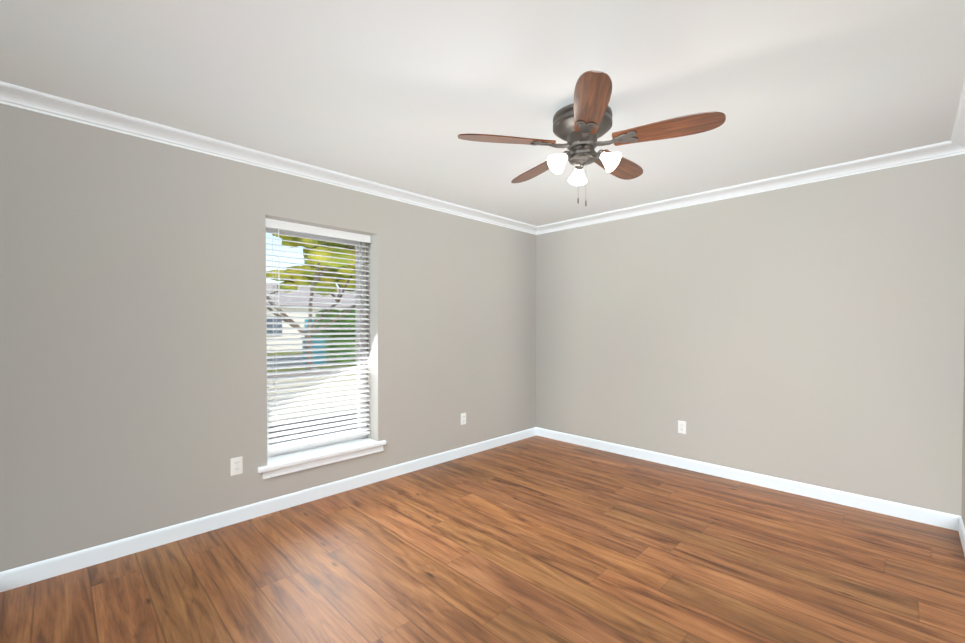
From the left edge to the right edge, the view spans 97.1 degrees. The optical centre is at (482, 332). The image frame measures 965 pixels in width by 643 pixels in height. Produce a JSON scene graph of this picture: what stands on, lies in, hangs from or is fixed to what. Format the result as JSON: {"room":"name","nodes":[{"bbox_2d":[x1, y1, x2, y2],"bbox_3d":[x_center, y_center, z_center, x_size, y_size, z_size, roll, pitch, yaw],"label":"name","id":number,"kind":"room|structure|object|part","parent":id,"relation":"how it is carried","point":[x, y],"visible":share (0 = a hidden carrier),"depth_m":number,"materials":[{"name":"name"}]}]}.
{"room":"empty bedroom","nodes":[
{"label":"empty bedroom","id":0,"kind":"room"},
{"bbox_2d":[0,103,535,571],"bbox_3d":[-0.969,0.014,3.613,0.260,2.440,4.795,1,1,45],"label":"wall","id":1,"kind":"structure","parent":0,"point":[132,347],"depth_m":2.57,"materials":[{"name":"paint"}]},
{"bbox_2d":[231,456,242,475],"bbox_3d":[-1.610,0.874,2.793,0.008,0.114,0.070,1,1,45],"label":"electrical outlet","id":2,"kind":"object","parent":1,"relation":"attached to","point":[236,465],"visible":1,"depth_m":2.79,"materials":[{"name":"white plastic"}]},
{"bbox_2d":[0,427,535,591],"bbox_3d":[-0.873,1.188,3.535,0.012,0.095,4.275,1,1,45],"label":"baseboard","id":3,"kind":"structure","parent":1,"relation":"attached to","point":[13,578],"depth_m":2.70,"materials":[{"name":"white wood"}]},
{"bbox_2d":[0,81,535,234],"bbox_3d":[-0.850,-1.165,3.477,0.076,0.078,4.275,1,1,45],"label":"crown molding","id":4,"kind":"structure","parent":1,"relation":"attached to","point":[38,101],"depth_m":2.66,"materials":[{"name":"white wood"}]},
{"bbox_2d":[258,218,385,478],"bbox_3d":[-1.249,0.090,3.298,0.286,1.802,0.985,1,1,45],"label":"window","id":5,"kind":"structure","parent":1,"relation":"in","point":[283,458],"depth_m":3.30,"materials":[{"name":"white plastic"}]},
{"bbox_3d":[-1.323,0.041,3.374,0.031,1.563,0.721,1,1,45],"label":"glass","id":6,"kind":"part","parent":5,"relation":"part of","materials":[{"name":"clear glass"}]},
{"bbox_3d":[-1.323,0.047,3.373,0.074,1.720,0.865,1,1,45],"label":"frame","id":7,"kind":"part","parent":5,"relation":"part of","materials":[{"name":"white plastic"}]},
{"bbox_3d":[-1.225,0.949,3.287,0.218,0.084,0.985,1,1,45],"label":"sill","id":8,"kind":"part","parent":5,"relation":"part of","materials":[{"name":"white wood"}]},
{"bbox_2d":[461,413,465,424],"bbox_3d":[-0.187,0.853,4.220,0.008,0.114,0.070,1,1,45],"label":"electrical outlet","id":9,"kind":"object","parent":1,"relation":"attached to","point":[463,418],"visible":1,"depth_m":4.22,"materials":[{"name":"white plastic"}]},
{"bbox_2d":[0,435,964,642],"bbox_3d":[0.312,1.313,2.355,3.878,0.120,4.795,1,1,45],"label":"floor","id":10,"kind":"structure","parent":0,"point":[536,539],"depth_m":2.24,"materials":[{"name":"brown wood"}]},
{"bbox_2d":[0,0,964,225],"bbox_3d":[0.312,-1.247,2.316,3.878,0.120,4.795,1,1,45],"label":"ceiling","id":11,"kind":"structure","parent":0,"point":[401,94],"depth_m":1.98,"materials":[{"name":"paint"}]},
{"bbox_2d":[458,71,725,205],"bbox_3d":[0.568,-0.921,2.310,1.273,0.531,1.219,1,1,45],"label":"ceiling fan","id":12,"kind":"object","parent":11,"relation":"hanging from","point":[582,123],"visible":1,"depth_m":2.16,"materials":[{"name":"brown wood"}]},
{"bbox_3d":[0.124,-0.995,2.200,0.506,0.037,0.148,0,1,-10],"label":"blade","id":13,"kind":"part","parent":12,"relation":"part of","materials":[{"name":"brown wood"}]},
{"bbox_3d":[0.339,-1.002,2.634,0.148,0.037,0.506,0,1,-28],"label":"blade","id":14,"kind":"part","parent":12,"relation":"part of","materials":[{"name":"brown wood"}]},
{"bbox_3d":[0.405,-0.895,2.212,0.084,0.108,0.108,-43,37,-18],"label":"lamp shade","id":15,"kind":"part","parent":12,"relation":"part of","materials":[{"name":"white glass"}]},
{"bbox_3d":[0.542,-0.898,2.407,0.108,0.084,0.108,34,61,28],"label":"lamp shade","id":16,"kind":"part","parent":12,"relation":"part of","materials":[{"name":"white glass"}]},
{"bbox_3d":[0.470,-0.990,1.861,0.148,0.037,0.506,0,1,8],"label":"blade","id":17,"kind":"part","parent":12,"relation":"part of","materials":[{"name":"brown wood"}]},
{"bbox_3d":[0.643,-0.894,2.191,0.108,0.108,0.084,-12,50,-48],"label":"lamp shade","id":18,"kind":"part","parent":12,"relation":"part of","materials":[{"name":"white glass"}]},
{"bbox_3d":[0.818,-1.000,2.563,0.148,0.037,0.506,1,1,44],"label":"blade","id":19,"kind":"part","parent":12,"relation":"part of","materials":[{"name":"brown wood"}]},
{"bbox_3d":[0.899,-0.993,2.085,0.506,0.037,0.148,0,1,26],"label":"blade","id":20,"kind":"part","parent":12,"relation":"part of","materials":[{"name":"brown wood"}]},
{"bbox_2d":[536,154,964,515],"bbox_3d":[1.913,0.009,3.941,3.358,2.440,0.260,1,1,45],"label":"wall","id":21,"kind":"structure","parent":0,"point":[811,333],"depth_m":3.33,"materials":[{"name":"paint"}]},
{"bbox_2d":[678,420,685,433],"bbox_3d":[1.809,0.858,3.868,0.070,0.114,0.008,1,1,45],"label":"electrical outlet","id":22,"kind":"object","parent":21,"relation":"attached to","point":[682,427],"visible":1,"depth_m":3.86,"materials":[{"name":"white plastic"}]},
{"bbox_2d":[536,142,951,234],"bbox_3d":[1.796,-1.170,3.804,3.180,0.078,0.076,1,1,45],"label":"crown molding","id":23,"kind":"structure","parent":21,"relation":"attached to","point":[933,151],"depth_m":3.35,"materials":[{"name":"white wood"}]},
{"bbox_2d":[536,427,955,529],"bbox_3d":[1.828,1.183,3.851,3.328,0.095,0.012,1,1,45],"label":"baseboard","id":24,"kind":"structure","parent":21,"relation":"attached to","point":[927,516],"depth_m":3.36,"materials":[{"name":"white wood"}]},
{"bbox_2d":[961,327,964,526],"bbox_3d":[1.592,0.052,1.058,0.260,2.440,4.795,1,1,45],"label":"wall","id":25,"kind":"structure","parent":0,"point":[963,486],"depth_m":2.62,"materials":[{"name":"paint"}]},
{"bbox_2d":[944,79,964,155],"bbox_3d":[1.474,-1.130,1.159,0.076,0.078,4.275,1,1,45],"label":"crown molding","id":26,"kind":"structure","parent":25,"relation":"attached to","point":[956,146],"depth_m":2.52,"materials":[{"name":"white wood"}]},
{"bbox_2d":[952,515,964,555],"bbox_3d":[2.743,1.204,2.421,0.012,0.095,0.685,1,1,45],"label":"baseboard","id":27,"kind":"structure","parent":25,"relation":"attached to","point":[958,526],"depth_m":2.59,"materials":[{"name":"white wood"}]},
{"label":"outside","id":28,"kind":"structure","parent":0,"visible":0},
{"bbox_2d":[267,352,356,444],"bbox_3d":[-34.872,0.918,54.602,119.740,0.200,160.000,1,1,45],"label":"ground","id":29,"kind":"structure","parent":28,"point":[294,369],"depth_m":10.09,"materials":[{"name":"white concrete"}]},
{"bbox_2d":[266,284,354,349],"bbox_3d":[-13.542,-1.212,33.287,9.000,4.700,15.000,1,1,45],"label":"house","id":30,"kind":"structure","parent":29,"relation":"on","point":[299,310],"depth_m":28.87,"materials":[{"name":"white"}]},
{"bbox_2d":[266,234,354,369],"bbox_3d":[-6.261,-2.455,15.578,12.454,7.738,13.297,1,1,45],"label":"tree","id":31,"kind":"object","parent":29,"relation":"on","point":[291,238],"depth_m":17.50,"materials":[{"name":"green plant"}]},
{"bbox_2d":[301,337,326,364],"bbox_3d":[-6.983,0.783,17.661,0.700,1.180,0.800,1,1,45],"label":"bin","id":32,"kind":"object","parent":29,"relation":"on","point":[314,352],"depth_m":17.49,"materials":[{"name":"teal"}]},
{"bbox_2d":[311,305,355,361],"bbox_3d":[-6.014,0.036,20.910,4.493,3.277,4.707,1,1,45],"label":"hedge","id":33,"kind":"object","parent":29,"relation":"on","point":[336,336],"depth_m":19.04,"materials":[{"name":"green plant"}]}
]}

